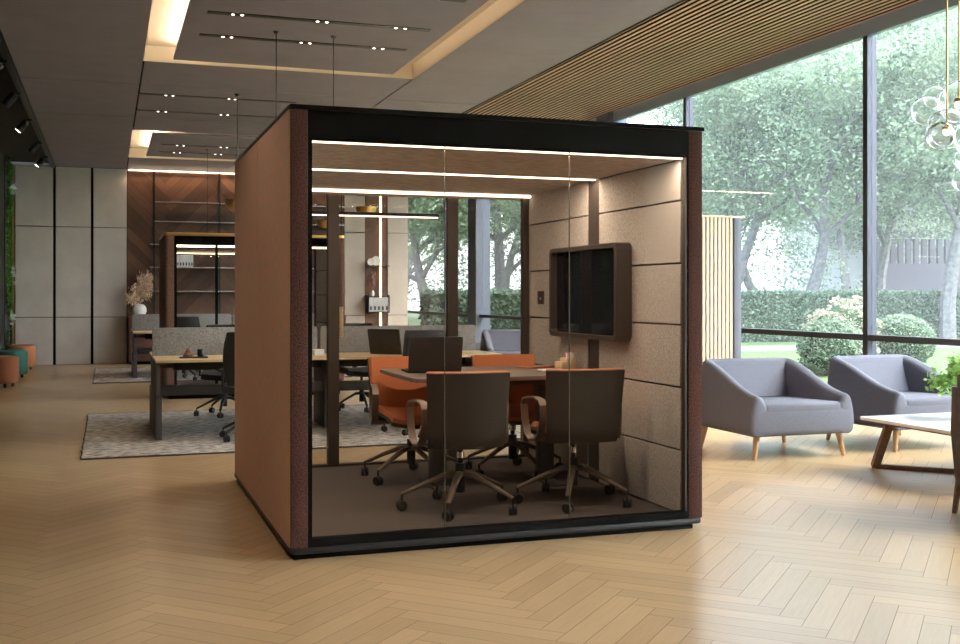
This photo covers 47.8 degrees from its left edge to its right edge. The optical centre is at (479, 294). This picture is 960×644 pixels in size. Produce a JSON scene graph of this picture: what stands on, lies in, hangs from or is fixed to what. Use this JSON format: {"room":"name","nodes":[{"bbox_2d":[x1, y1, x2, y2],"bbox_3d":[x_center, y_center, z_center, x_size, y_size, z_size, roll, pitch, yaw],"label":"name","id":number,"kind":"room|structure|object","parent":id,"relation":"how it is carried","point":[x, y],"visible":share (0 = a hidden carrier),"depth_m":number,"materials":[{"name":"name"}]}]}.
{"room":"open-plan office","nodes":[
{"label":"open-plan office","id":0,"kind":"room"},
{"bbox_2d":[0,149,9,349],"bbox_3d":[-4.724,-0.615,8.103,0.150,3.930,26.400,0,0,-19],"label":"wall","id":1,"kind":"structure","parent":0,"point":[3,158],"depth_m":19.16,"materials":[{"name":"black"}]},
{"bbox_2d":[4,157,17,346],"bbox_3d":[-8.649,-0.759,19.972,0.185,3.818,1.024,0,0,-19],"label":"garden","id":2,"kind":"object","parent":1,"relation":"attached to","point":[9,188],"visible":1,"depth_m":19.70,"materials":[{"name":"green plant"}]},
{"bbox_2d":[0,53,48,162],"bbox_3d":[-4.324,-2.560,8.241,0.895,0.040,26.400,0,0,-19],"label":"ceiling","id":3,"kind":"structure","parent":0,"point":[14,144],"depth_m":16.81,"materials":[{"name":"grey"}]},
{"bbox_2d":[1,91,20,107],"bbox_3d":[-5.666,-2.356,13.067,0.216,0.208,0.104,0,0,-19],"label":"track spotlight","id":4,"kind":"object","parent":3,"relation":"attached to","point":[11,98],"visible":1,"depth_m":13.03,"materials":[{"name":"black metal"}]},
{"bbox_2d":[15,118,31,132],"bbox_3d":[-6.351,-2.356,15.052,0.216,0.208,0.104,0,0,-19],"label":"track spotlight","id":5,"kind":"object","parent":3,"relation":"attached to","point":[23,124],"visible":1,"depth_m":15.02,"materials":[{"name":"black metal"}]},
{"bbox_2d":[27,141,41,153],"bbox_3d":[-7.133,-2.356,17.321,0.216,0.208,0.104,0,0,-19],"label":"track spotlight","id":6,"kind":"object","parent":3,"relation":"attached to","point":[34,146],"visible":1,"depth_m":17.29,"materials":[{"name":"black metal"}]},
{"bbox_2d":[10,162,407,364],"bbox_3d":[-6.715,-0.895,25.906,7.990,4.490,8.640,0,0,-19],"label":"wall","id":7,"kind":"structure","parent":0,"point":[81,237],"depth_m":21.25,"materials":[{"name":"grey"}]},
{"bbox_2d":[0,29,54,167],"bbox_3d":[-3.932,-2.495,8.376,0.065,0.090,26.400,0,0,-19],"label":"trim","id":8,"kind":"structure","parent":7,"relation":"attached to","point":[4,51],"depth_m":13.25,"materials":[{"name":"black metal"}]},
{"bbox_2d":[128,169,234,173],"bbox_3d":[-4.882,-2.460,21.987,4.300,0.020,0.015,0,0,-19],"label":"wall light","id":9,"kind":"object","parent":7,"relation":"attached to","point":[130,171],"depth_m":21.54,"materials":[{"name":"white"}]},
{"bbox_2d":[177,247,234,253],"bbox_3d":[-4.655,-0.752,18.387,0.941,0.108,0.060,0,0,-19],"label":"linear pendant","id":10,"kind":"object","parent":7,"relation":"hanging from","point":[195,252],"depth_m":18.35,"materials":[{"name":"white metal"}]},
{"bbox_2d":[206,149,208,232],"bbox_3d":[-4.635,-1.766,18.394,0.033,1.410,0.060,0,0,-19],"label":"linear pendant","id":11,"kind":"object","parent":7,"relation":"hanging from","point":[206,149],"depth_m":18.39,"materials":[{"name":"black metal"}]},
{"bbox_2d":[149,169,344,313],"bbox_3d":[-4.667,-1.010,21.884,3.860,2.880,0.360,0,0,-19],"label":"shelving unit","id":12,"kind":"object","parent":7,"relation":"attached to","point":[218,203],"visible":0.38,"depth_m":21.48,"materials":[{"name":"black metal"}]},
{"bbox_2d":[366,265,389,312],"bbox_3d":[-2.158,-0.125,22.828,0.460,0.990,0.250,0,0,-19],"label":"niche shelf","id":13,"kind":"object","parent":7,"relation":"attached to","point":[367,296],"visible":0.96,"depth_m":22.73,"materials":[{"name":"black metal"}]},
{"bbox_2d":[368,271,375,295],"bbox_3d":[-2.266,-0.260,22.763,0.179,0.567,0.192,0,0,-7],"label":"vase","id":14,"kind":"object","parent":13,"relation":"on","point":[372,277],"visible":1,"depth_m":22.74,"materials":[{"name":"white ceramic"}]},
{"bbox_2d":[380,196,381,325],"bbox_3d":[-2.111,-0.655,22.977,0.035,3.610,0.020,0,0,-19],"label":"wall light","id":15,"kind":"object","parent":7,"relation":"attached to","point":[380,196],"depth_m":22.97,"materials":[{"name":"white"}]},
{"bbox_2d":[339,211,438,217],"bbox_3d":[-0.886,-0.777,10.536,0.988,0.044,0.060,0,0,-19],"label":"linear pendant","id":16,"kind":"object","parent":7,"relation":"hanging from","point":[375,214],"depth_m":10.51,"materials":[{"name":"black metal"}]},
{"bbox_2d":[312,214,437,217],"bbox_3d":[-1.261,-0.763,10.407,1.780,0.010,0.032,0,0,-19],"label":"diffuser","id":17,"kind":"object","parent":16,"relation":"attached to","point":[357,215],"depth_m":10.53,"materials":[{"name":"beige"}]},
{"bbox_2d":[0,0,685,172],"bbox_3d":[-2.674,-2.758,13.358,5.550,0.564,35.000,0,0,-19],"label":"ceiling","id":18,"kind":"structure","parent":0,"point":[82,66],"depth_m":11.44,"materials":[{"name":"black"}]},
{"bbox_2d":[159,151,239,155],"bbox_3d":[-4.724,-2.481,18.997,1.750,0.022,0.084,0,0,-19],"label":"ceiling track","id":19,"kind":"object","parent":18,"relation":"attached to","point":[159,151],"visible":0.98,"depth_m":18.92,"materials":[{"name":"black metal"}]},
{"bbox_2d":[162,144,246,148],"bbox_3d":[-4.415,-2.481,18.099,1.750,0.022,0.084,0,0,-19],"label":"ceiling track","id":20,"kind":"object","parent":18,"relation":"attached to","point":[162,144],"visible":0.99,"depth_m":18.03,"materials":[{"name":"black metal"}]},
{"bbox_2d":[135,108,275,117],"bbox_3d":[-3.720,-2.481,14.795,1.890,0.022,0.084,0,0,-19],"label":"ceiling track","id":21,"kind":"object","parent":18,"relation":"attached to","point":[136,109],"visible":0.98,"depth_m":14.75,"materials":[{"name":"black metal"}]},
{"bbox_2d":[138,92,295,102],"bbox_3d":[-3.289,-2.481,13.622,1.940,0.022,0.084,0,0,-19],"label":"ceiling track","id":22,"kind":"object","parent":18,"relation":"attached to","point":[139,93],"visible":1,"depth_m":13.58,"materials":[{"name":"black metal"}]},
{"bbox_2d":[224,93,239,211],"bbox_3d":[-2.995,-1.752,13.353,0.310,1.455,0.310,0,0,-19],"label":"pendant","id":23,"kind":"object","parent":18,"relation":"hanging from","point":[230,203],"visible":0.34,"depth_m":13.29,"materials":[{"name":"gold metal"}]},
{"bbox_2d":[273,31,278,116],"bbox_3d":[-1.924,-2.074,10.179,0.047,0.799,0.060,0,0,-19],"label":"linear pendant","id":24,"kind":"object","parent":18,"relation":"hanging from","point":[275,32],"depth_m":10.18,"materials":[{"name":"black metal"}]},
{"bbox_2d":[199,33,406,50],"bbox_3d":[-1.710,-2.481,10.623,2.030,0.022,0.084,0,0,-19],"label":"ceiling track","id":25,"kind":"object","parent":18,"relation":"attached to","point":[200,34],"visible":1,"depth_m":10.60,"materials":[{"name":"black metal"}]},
{"bbox_2d":[207,10,430,31],"bbox_3d":[-1.427,-2.481,9.800,2.030,0.022,0.084,0,0,-19],"label":"ceiling track","id":26,"kind":"object","parent":18,"relation":"attached to","point":[208,11],"visible":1,"depth_m":9.77,"materials":[{"name":"black metal"}]},
{"bbox_2d":[331,35,335,105],"bbox_3d":[-1.408,-2.144,10.357,0.039,0.670,0.060,0,0,-19],"label":"linear pendant","id":27,"kind":"object","parent":18,"relation":"hanging from","point":[332,36],"depth_m":10.35,"materials":[{"name":"black metal"}]},
{"bbox_2d":[356,196,376,211],"bbox_3d":[-1.681,-1.882,15.985,0.310,1.455,0.310,0,0,-19],"label":"pendant","id":28,"kind":"object","parent":18,"relation":"hanging from","point":[366,208],"visible":0.42,"depth_m":15.86,"materials":[{"name":"gold metal"}]},
{"bbox_2d":[468,199,489,341],"bbox_3d":[-0.023,-0.895,23.924,0.330,4.490,0.550,0,0,-19],"label":"wall column","id":29,"kind":"structure","parent":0,"point":[478,209],"depth_m":23.68,"materials":[{"name":"blue"}]},
{"bbox_2d":[0,363,959,643],"bbox_3d":[-1.571,1.450,13.685,9.650,0.200,35.100,0,0,-19],"label":"floor","id":30,"kind":"structure","parent":0,"point":[805,541],"depth_m":5.38,"materials":[{"name":"brown wood"}]},
{"bbox_2d":[0,355,18,387],"bbox_3d":[-7.028,1.121,15.876,0.496,0.458,0.496,0,0,-19],"label":"ottoman","id":31,"kind":"object","parent":30,"relation":"on","point":[9,364],"visible":1,"depth_m":15.73,"materials":[{"name":"brown fabric"}]},
{"bbox_2d":[0,349,27,377],"bbox_3d":[-7.615,1.121,17.578,0.496,0.458,0.496,0,0,-19],"label":"ottoman","id":32,"kind":"object","parent":30,"relation":"on","point":[22,354],"visible":0.6,"depth_m":17.46,"materials":[{"name":"teal"}]},
{"bbox_2d":[6,344,35,369],"bbox_3d":[-8.262,1.121,19.471,0.496,0.458,0.496,0,0,-19],"label":"ottoman","id":33,"kind":"object","parent":30,"relation":"on","point":[31,349],"visible":0.52,"depth_m":19.36,"materials":[{"name":"brown"}]},
{"bbox_2d":[92,367,351,383],"bbox_3d":[-4.575,1.344,18.795,4.030,0.017,3.550,0,0,-19],"label":"rug","id":34,"kind":"object","parent":30,"relation":"on","point":[120,374],"visible":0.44,"depth_m":17.99,"materials":[{"name":"grey carpet"}]},
{"bbox_2d":[177,316,201,379],"bbox_3d":[-4.695,0.836,17.177,0.648,1.003,0.650,0,0,-19],"label":"desk chair","id":35,"kind":"object","parent":34,"relation":"on","point":[182,321],"visible":0.28,"depth_m":16.91,"materials":[{"name":"black plastic"}]},
{"bbox_2d":[131,313,313,377],"bbox_3d":[-4.236,0.831,18.701,3.380,1.015,1.620,0,0,-19],"label":"desk","id":36,"kind":"object","parent":34,"relation":"on","point":[143,325],"visible":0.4,"depth_m":18.21,"materials":[{"name":"black metal"}]},
{"bbox_2d":[128,316,345,364],"bbox_3d":[-4.836,0.890,21.783,4.265,0.920,0.440,0,0,-19],"label":"base cabinet","id":37,"kind":"object","parent":30,"relation":"on","point":[140,342],"visible":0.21,"depth_m":20.97,"materials":[{"name":"black"}]},
{"bbox_2d":[125,270,152,313],"bbox_3d":[-6.630,-0.051,21.144,0.589,0.961,0.348,0,0,-19],"label":"pampas vase","id":38,"kind":"object","parent":37,"relation":"on","point":[144,287],"visible":1,"depth_m":21.12,"materials":[{"name":"white ceramic"}]},
{"bbox_2d":[159,232,343,398],"bbox_3d":[-3.193,0.270,15.030,2.360,2.160,1.500,0,0,-19],"label":"booth","id":39,"kind":"object","parent":30,"relation":"on","point":[169,242],"visible":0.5,"depth_m":14.19,"materials":[{"name":"black"}]},
{"bbox_2d":[80,404,520,459],"bbox_3d":[-1.945,1.344,11.166,4.030,0.017,3.550,0,0,-19],"label":"rug","id":40,"kind":"object","parent":30,"relation":"on","point":[125,434],"visible":0.52,"depth_m":10.38,"materials":[{"name":"grey carpet"}]},
{"bbox_2d":[194,324,234,417],"bbox_3d":[-2.848,0.836,12.031,0.648,1.003,0.650,0,0,-11],"label":"desk chair","id":41,"kind":"object","parent":40,"relation":"on","point":[214,375],"visible":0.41,"depth_m":11.95,"materials":[{"name":"black plastic"}]},
{"bbox_2d":[217,332,234,441],"bbox_3d":[-2.114,0.836,10.099,0.648,1.003,0.650,0,0,-7],"label":"desk chair","id":42,"kind":"object","parent":40,"relation":"on","point":[228,369],"visible":0.29,"depth_m":9.81,"materials":[{"name":"black plastic"}]},
{"bbox_2d":[149,325,499,439],"bbox_3d":[-1.626,0.831,11.191,3.380,1.015,1.620,0,0,-19],"label":"desk","id":43,"kind":"object","parent":40,"relation":"on","point":[168,344],"visible":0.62,"depth_m":10.80,"materials":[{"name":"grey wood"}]},
{"bbox_2d":[312,349,323,355],"bbox_3d":[-1.602,0.568,10.723,0.100,0.060,0.100,0,0,-19],"label":"storage box","id":44,"kind":"object","parent":43,"relation":"on","point":[316,352],"visible":1,"depth_m":10.68,"materials":[{"name":"white paper"}]},
{"bbox_2d":[173,357,465,369],"bbox_3d":[-1.617,0.688,11.194,3.000,0.100,0.280,0,0,-19],"label":"cable tray","id":45,"kind":"object","parent":43,"relation":"on","point":[348,362],"depth_m":10.71,"materials":[{"name":"black metal"}]},
{"bbox_2d":[367,329,402,354],"bbox_3d":[-0.898,0.470,11.010,0.385,0.256,0.320,0,0,29],"label":"laptop","id":46,"kind":"object","parent":43,"relation":"on","point":[381,341],"visible":0.92,"depth_m":10.89,"materials":[{"name":"grey"}]},
{"bbox_2d":[339,323,372,412],"bbox_3d":[-1.379,0.836,12.567,0.648,1.003,0.650,0,0,-24],"label":"desk chair","id":47,"kind":"object","parent":40,"relation":"on","point":[361,372],"visible":0.28,"depth_m":12.47,"materials":[{"name":"black plastic"}]},
{"bbox_2d":[381,330,445,435],"bbox_3d":[-0.627,0.836,10.615,0.648,1.003,0.650,0,0,-27],"label":"desk chair","id":48,"kind":"object","parent":40,"relation":"on","point":[408,333],"visible":0.17,"depth_m":10.30,"materials":[{"name":"black plastic"}]},
{"bbox_2d":[234,104,703,559],"bbox_3d":[-0.252,0.190,7.085,2.397,2.320,2.578,0,0,-19],"label":"pod","id":49,"kind":"object","parent":30,"relation":"on","point":[575,182],"visible":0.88,"depth_m":6.38,"materials":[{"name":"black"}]},
{"bbox_2d":[361,356,457,485],"bbox_3d":[-0.453,0.856,7.527,0.713,0.835,0.735,0,0,-23],"label":"chair","id":50,"kind":"object","parent":49,"relation":"on","point":[389,396],"visible":0.51,"depth_m":7.62,"materials":[{"name":"orange"}]},
{"bbox_2d":[368,356,426,406],"bbox_3d":[-0.560,0.639,7.716,0.482,0.400,0.133,0,0,-23],"label":"cushion","id":51,"kind":"object","parent":50,"relation":"on","point":[393,392],"depth_m":7.70,"materials":[{"name":"fabric"}]},
{"bbox_2d":[379,405,421,424],"bbox_3d":[-0.463,0.825,7.488,0.454,0.118,0.405,0,0,-23],"label":"seat cushion","id":52,"kind":"object","parent":50,"relation":"on","point":[388,414],"depth_m":7.37,"materials":[{"name":"fabric"}]},
{"bbox_2d":[396,370,516,521],"bbox_3d":[-0.142,0.856,6.447,0.713,0.835,0.735,0,0,-12],"label":"chair","id":53,"kind":"object","parent":49,"relation":"on","point":[476,402],"visible":0.99,"depth_m":6.22,"materials":[{"name":"brown"}]},
{"bbox_2d":[427,370,508,372],"bbox_3d":[-0.073,0.639,6.241,0.482,0.400,0.133,0,0,-12],"label":"cushion","id":54,"kind":"object","parent":53,"relation":"on","point":[504,371],"depth_m":6.21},
{"bbox_2d":[380,365,566,493],"bbox_3d":[0.063,0.895,7.320,1.310,0.760,1.000,0,0,-19],"label":"meeting table","id":55,"kind":"object","parent":49,"relation":"on","point":[518,376],"visible":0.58,"depth_m":7.25,"materials":[{"name":"wood"}]},
{"bbox_2d":[401,337,462,372],"bbox_3d":[-0.324,0.395,7.255,0.360,0.240,0.299,0,0,-15],"label":"laptop","id":56,"kind":"object","parent":55,"relation":"on","point":[426,354],"visible":0.98,"depth_m":7.13,"materials":[{"name":"grey"}]},
{"bbox_2d":[516,365,553,368],"bbox_3d":[0.393,0.508,7.667,0.220,0.012,0.160,0,0,-39],"label":"notebook","id":57,"kind":"object","parent":55,"relation":"on","point":[526,366],"visible":1,"depth_m":7.61,"materials":[{"name":"brown leather"}]},
{"bbox_2d":[555,351,575,368],"bbox_3d":[0.598,0.456,7.563,0.120,0.118,0.090,0,0,-24],"label":"box","id":58,"kind":"object","parent":55,"relation":"on","point":[563,363],"visible":0.81,"depth_m":7.53,"materials":[{"name":"beige"}]},
{"bbox_2d":[465,354,562,476],"bbox_3d":[0.260,0.855,7.759,0.713,0.832,0.733,0,0,-15],"label":"chair","id":59,"kind":"object","parent":49,"relation":"on","point":[516,392],"visible":0.48,"depth_m":7.89,"materials":[{"name":"orange"}]},
{"bbox_2d":[472,354,534,403],"bbox_3d":[0.180,0.639,7.960,0.482,0.400,0.133,0,0,-15],"label":"cushion","id":60,"kind":"object","parent":59,"relation":"on","point":[516,392],"depth_m":7.98,"materials":[{"name":"fabric"}]},
{"bbox_2d":[509,399,535,420],"bbox_3d":[0.244,0.825,7.721,0.454,0.118,0.405,0,0,-15],"label":"seat cushion","id":61,"kind":"object","parent":59,"relation":"on","point":[514,404],"depth_m":7.64,"materials":[{"name":"fabric"}]},
{"bbox_2d":[512,368,631,512],"bbox_3d":[0.551,0.856,6.675,0.713,0.835,0.735,0,0,-12],"label":"chair","id":62,"kind":"object","parent":49,"relation":"on","point":[596,395],"visible":0.94,"depth_m":6.44,"materials":[{"name":"brown"}]},
{"bbox_2d":[530,421,545,428],"bbox_3d":[0.569,0.825,6.711,0.454,0.118,0.405,0,0,-12],"label":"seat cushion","id":63,"kind":"object","parent":62,"relation":"on","point":[534,425],"depth_m":6.64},
{"bbox_2d":[546,368,621,370],"bbox_3d":[0.620,0.639,6.470,0.482,0.400,0.133,0,0,-12],"label":"cushion","id":64,"kind":"object","parent":62,"relation":"on","point":[602,369],"depth_m":6.41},
{"bbox_2d":[549,242,631,340],"bbox_3d":[0.736,-0.020,7.372,0.116,0.630,1.100,0,0,-19],"label":"display screen","id":65,"kind":"object","parent":49,"relation":"attached to","point":[600,274],"visible":1,"depth_m":7.26,"materials":[{"name":"grey metal"}]},
{"bbox_2d":[480,330,520,353],"bbox_3d":[0.534,0.960,17.325,1.022,0.787,0.951,0,0,-7],"label":"armchair","id":66,"kind":"object","parent":30,"relation":"on","point":[495,341],"visible":0.26,"depth_m":17.54,"materials":[{"name":"fabric"}]},
{"bbox_2d":[488,331,520,350],"bbox_3d":[0.499,0.760,17.610,0.740,0.335,0.217,0,0,-7],"label":"cushion","id":67,"kind":"object","parent":66,"relation":"on","point":[501,340],"depth_m":17.57,"materials":[{"name":"fabric"}]},
{"bbox_2d":[495,351,520,353],"bbox_3d":[0.545,0.940,17.236,0.740,0.100,0.768,0,0,-7],"label":"seat cushion","id":68,"kind":"object","parent":66,"relation":"on","point":[501,352],"depth_m":16.86,"materials":[{"name":"fabric"}]},
{"bbox_2d":[702,215,744,363],"bbox_3d":[2.210,0.255,11.400,1.250,2.190,0.145,0,0,-19],"label":"divider","id":69,"kind":"object","parent":30,"relation":"on","point":[721,235],"visible":0.36,"depth_m":11.45,"materials":[{"name":"brown"}]},
{"bbox_2d":[702,357,853,460],"bbox_3d":[2.518,0.960,9.357,1.022,0.787,0.951,0,0,-19],"label":"armchair","id":70,"kind":"object","parent":30,"relation":"on","point":[756,398],"visible":0.94,"depth_m":9.14,"materials":[{"name":"fabric"}]},
{"bbox_2d":[715,361,788,396],"bbox_3d":[2.424,0.760,9.628,0.740,0.335,0.217,0,0,-19],"label":"cushion","id":71,"kind":"object","parent":70,"relation":"on","point":[760,378],"depth_m":9.62,"materials":[{"name":"fabric"}]},
{"bbox_2d":[761,396,839,411],"bbox_3d":[2.547,0.940,9.272,0.740,0.100,0.768,0,0,-19],"label":"seat cushion","id":72,"kind":"object","parent":70,"relation":"on","point":[769,403],"depth_m":8.98,"materials":[{"name":"fabric"}]},
{"bbox_2d":[826,354,953,451],"bbox_3d":[3.803,0.960,9.832,1.022,0.787,0.951,0,0,-23],"label":"armchair","id":73,"kind":"object","parent":30,"relation":"on","point":[889,384],"visible":0.75,"depth_m":9.73,"materials":[{"name":"fabric"}]},
{"bbox_2d":[842,357,908,390],"bbox_3d":[3.691,0.760,10.096,0.740,0.335,0.217,0,0,-23],"label":"cushion","id":74,"kind":"object","parent":73,"relation":"on","point":[891,372],"depth_m":10.11,"materials":[{"name":"fabric"}]},
{"bbox_2d":[899,391,950,406],"bbox_3d":[3.838,0.940,9.749,0.740,0.100,0.768,0,0,-23],"label":"seat cushion","id":75,"kind":"object","parent":73,"relation":"on","point":[910,398],"depth_m":9.40,"materials":[{"name":"fabric"}]},
{"bbox_2d":[860,412,953,473],"bbox_3d":[3.957,1.140,8.007,1.800,0.420,1.429,0,0,-19],"label":"coffee table","id":76,"kind":"object","parent":30,"relation":"on","point":[939,423],"visible":0.94,"depth_m":8.19,"materials":[{"name":"white"}]},
{"bbox_2d":[923,351,959,396],"bbox_3d":[3.676,0.672,8.153,0.498,0.515,0.557,0,0,-19],"label":"plant","id":77,"kind":"object","parent":76,"relation":"on","point":[944,380],"visible":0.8,"depth_m":8.24,"materials":[{"name":"green plant"}]},
{"bbox_2d":[951,375,959,513],"bbox_3d":[3.416,0.921,6.498,0.815,0.862,0.740,0,0,-19],"label":"lounge chair","id":78,"kind":"object","parent":30,"relation":"on","point":[955,399],"visible":1,"depth_m":6.67,"materials":[{"name":"leather"}]},
{"bbox_3d":[2.946,1.350,15.295,0.140,0.100,35.000,0,0,-19],"label":"trim","id":79,"kind":"structure","parent":30,"relation":"on","visible":0},
{"bbox_2d":[408,310,443,314],"bbox_3d":[-1.791,-0.740,28.994,0.128,4.080,5.990,0,0,-19],"label":"window frame","id":80,"kind":"structure","parent":79,"relation":"on","point":[415,312],"depth_m":27.64,"materials":[{"name":"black metal"}]},
{"bbox_2d":[445,198,467,324],"bbox_3d":[-0.406,-0.740,24.976,0.128,4.080,2.490,0,0,-19],"label":"window frame","id":81,"kind":"structure","parent":79,"relation":"on","point":[459,314],"depth_m":26.07,"materials":[{"name":"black metal"}]},
{"bbox_2d":[479,314,520,319],"bbox_3d":[0.449,-0.740,22.495,0.128,4.080,2.740,0,0,-19],"label":"window","id":82,"kind":"structure","parent":79,"relation":"on","point":[480,315],"depth_m":22.43,"materials":[{"name":"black metal"}]},
{"bbox_2d":[683,97,862,339],"bbox_3d":[3.554,-0.740,13.490,0.128,4.080,3.830,0,0,-19],"label":"window","id":83,"kind":"structure","parent":79,"relation":"on","point":[687,102],"depth_m":13.07,"materials":[{"name":"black metal"}]},
{"bbox_2d":[863,35,959,354],"bbox_3d":[4.803,-0.740,9.864,0.128,4.080,3.820,0,0,-19],"label":"window","id":84,"kind":"structure","parent":79,"relation":"on","point":[870,337],"depth_m":11.60,"materials":[{"name":"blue metal"}]},
{"bbox_2d":[596,111,626,122],"bbox_3d":[2.144,-0.895,17.637,0.330,4.490,0.450,0,0,-19],"label":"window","id":85,"kind":"structure","parent":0,"point":[606,117],"depth_m":17.46,"materials":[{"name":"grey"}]},
{"bbox_2d":[464,0,922,120],"bbox_3d":[1.418,-2.970,14.769,3.108,0.060,35.000,0,0,-19],"label":"ceiling","id":86,"kind":"structure","parent":0,"point":[689,42],"depth_m":13.06,"materials":[{"name":"brown wood"}]},
{"bbox_2d":[910,0,959,191],"bbox_3d":[3.497,-1.851,8.056,0.558,2.178,0.829,0,0,35],"label":"pendant","id":87,"kind":"object","parent":86,"relation":"hanging from","point":[938,109],"visible":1,"depth_m":7.99,"materials":[{"name":"white"}]},
{"bbox_2d":[590,0,957,121],"bbox_3d":[2.913,-2.960,15.284,0.070,0.360,35.000,0,0,-19],"label":"trim","id":88,"kind":"structure","parent":0,"point":[923,9],"depth_m":12.74,"materials":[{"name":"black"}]},
{"label":"outside","id":89,"kind":"structure","parent":0,"visible":0},
{"bbox_2d":[408,313,959,382],"bbox_3d":[23.768,1.455,50.504,62.140,0.090,100.000,0,0,-19],"label":"ground","id":90,"kind":"structure","parent":89,"point":[940,354],"depth_m":26.08,"materials":[{"name":"green plant"}]},
{"bbox_2d":[407,206,513,310],"bbox_3d":[-4.005,-5.084,57.623,13.505,13.080,15.539,0,0,-12],"label":"tree","id":91,"kind":"object","parent":90,"relation":"on","point":[410,269],"visible":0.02,"depth_m":58.18,"materials":[{"name":"green plant"}]},
{"bbox_2d":[408,197,520,298],"bbox_3d":[-2.923,-3.578,38.812,10.059,10.056,10.284,0,0,-15],"label":"tree","id":92,"kind":"object","parent":90,"relation":"on","point":[420,205],"visible":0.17,"depth_m":37.57,"materials":[{"name":"green plant"}]},
{"bbox_2d":[408,200,520,289],"bbox_3d":[0.860,-5.084,59.599,15.539,13.080,13.505,0,0,-33],"label":"tree","id":93,"kind":"object","parent":90,"relation":"on","point":[510,267],"visible":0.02,"depth_m":59.19,"materials":[{"name":"green plant"}]},
{"bbox_2d":[424,200,520,290],"bbox_3d":[0.297,-4.797,40.683,11.138,12.432,10.793,0,0,13],"label":"tree","id":94,"kind":"object","parent":90,"relation":"on","point":[499,261],"visible":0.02,"depth_m":40.04,"materials":[{"name":"green plant"}]},
{"bbox_2d":[627,104,749,240],"bbox_3d":[8.907,-5.084,62.393,13.505,13.080,15.539,0,0,-9],"label":"tree","id":95,"kind":"object","parent":90,"relation":"on","point":[671,104],"visible":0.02,"depth_m":60.64,"materials":[{"name":"green plant"}]},
{"bbox_2d":[418,287,959,341],"bbox_3d":[10.689,0.620,33.625,26.004,1.712,1.339,0,0,-19],"label":"hedge","id":96,"kind":"object","parent":90,"relation":"on","point":[778,309],"visible":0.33,"depth_m":32.57,"materials":[{"name":"green"}]},
{"bbox_2d":[655,103,855,290],"bbox_3d":[14.330,-5.084,60.432,15.539,13.080,13.505,0,0,-41],"label":"tree","id":97,"kind":"object","parent":90,"relation":"on","point":[752,264],"visible":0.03,"depth_m":58.64,"materials":[{"name":"green plant"}]},
{"bbox_2d":[671,108,846,290],"bbox_3d":[11.693,-4.069,45.782,10.617,11.110,10.608,0,0,-14],"label":"tree","id":98,"kind":"object","parent":90,"relation":"on","point":[748,283],"visible":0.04,"depth_m":45.00,"materials":[{"name":"green plant"}]},
{"bbox_2d":[627,57,909,284],"bbox_3d":[8.755,-4.069,36.519,10.608,11.110,10.617,0,0,45],"label":"tree","id":99,"kind":"object","parent":90,"relation":"on","point":[751,235],"visible":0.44,"depth_m":34.74,"materials":[{"name":"green plant"}]},
{"bbox_2d":[655,11,957,290],"bbox_3d":[11.033,-4.346,34.651,10.082,11.563,12.347,0,0,-10],"label":"tree","id":100,"kind":"object","parent":90,"relation":"on","point":[821,93],"visible":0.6,"depth_m":33.30,"materials":[{"name":"green plant"}]},
{"bbox_2d":[795,316,862,375],"bbox_3d":[6.124,0.897,18.915,1.174,1.101,1.192,0,0,-19],"label":"round bush","id":101,"kind":"object","parent":90,"relation":"on","point":[816,354],"visible":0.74,"depth_m":18.65,"materials":[{"name":"green plant"}]},
{"bbox_2d":[801,295,882,354],"bbox_3d":[6.809,0.717,20.464,1.501,1.467,1.457,0,0,-19],"label":"round bush","id":102,"kind":"object","parent":90,"relation":"on","point":[847,311],"visible":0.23,"depth_m":20.15,"materials":[{"name":"beige plant"}]},
{"bbox_2d":[740,142,956,290],"bbox_3d":[19.616,-5.084,56.074,15.539,13.080,13.505,0,0,16],"label":"tree","id":103,"kind":"object","parent":90,"relation":"on","point":[845,278],"visible":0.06,"depth_m":56.20,"materials":[{"name":"green plant"}]},
{"bbox_2d":[741,344,959,351],"bbox_3d":[27.028,1.403,35.127,46.000,0.015,2.400,0,0,-19],"label":"garden path","id":104,"kind":"structure","parent":90,"relation":"on","point":[776,347],"depth_m":28.75,"materials":[{"name":"concrete"}]},
{"bbox_2d":[757,42,957,290],"bbox_3d":[15.589,-4.346,41.147,12.347,11.563,10.082,0,0,11],"label":"tree","id":105,"kind":"object","parent":90,"relation":"on","point":[885,237],"visible":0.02,"depth_m":40.96,"materials":[{"name":"green plant"}]},
{"bbox_2d":[784,10,957,290],"bbox_3d":[35.195,-10.650,65.606,30.400,24.000,12.500,0,0,0],"label":"office building","id":106,"kind":"structure","parent":90,"relation":"on","point":[855,264],"depth_m":59.84,"materials":[{"name":"grey"}]},
{"bbox_2d":[798,7,959,338],"bbox_3d":[15.511,-4.797,34.118,10.793,12.432,11.138,0,0,37],"label":"tree","id":107,"kind":"object","parent":90,"relation":"on","point":[947,321],"visible":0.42,"depth_m":32.60,"materials":[{"name":"green plant"}]},
{"bbox_2d":[836,8,959,237],"bbox_3d":[17.024,-4.069,33.095,10.608,11.110,10.617,0,0,5],"label":"tree","id":108,"kind":"object","parent":90,"relation":"on","point":[953,203],"visible":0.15,"depth_m":34.96,"materials":[{"name":"green plant"}]},
{"bbox_2d":[876,313,936,362],"bbox_3d":[8.121,0.894,20.884,1.324,1.088,1.302,0,0,-19],"label":"round bush","id":109,"kind":"object","parent":90,"relation":"on","point":[901,324],"visible":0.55,"depth_m":20.49,"materials":[{"name":"green plant"}]},
{"bbox_2d":[861,174,959,262],"bbox_3d":[26.331,-5.084,57.993,15.539,13.080,13.505,0,0,24],"label":"tree","id":110,"kind":"object","parent":90,"relation":"on","point":[949,237],"visible":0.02,"depth_m":55.99,"materials":[{"name":"green plant"}]},
{"bbox_2d":[876,239,959,291],"bbox_3d":[23.734,-0.440,44.850,16.000,3.700,0.301,0,0,-5],"label":"fence","id":111,"kind":"object","parent":90,"relation":"on","point":[900,275],"visible":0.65,"depth_m":44.20,"materials":[{"name":"grey"}]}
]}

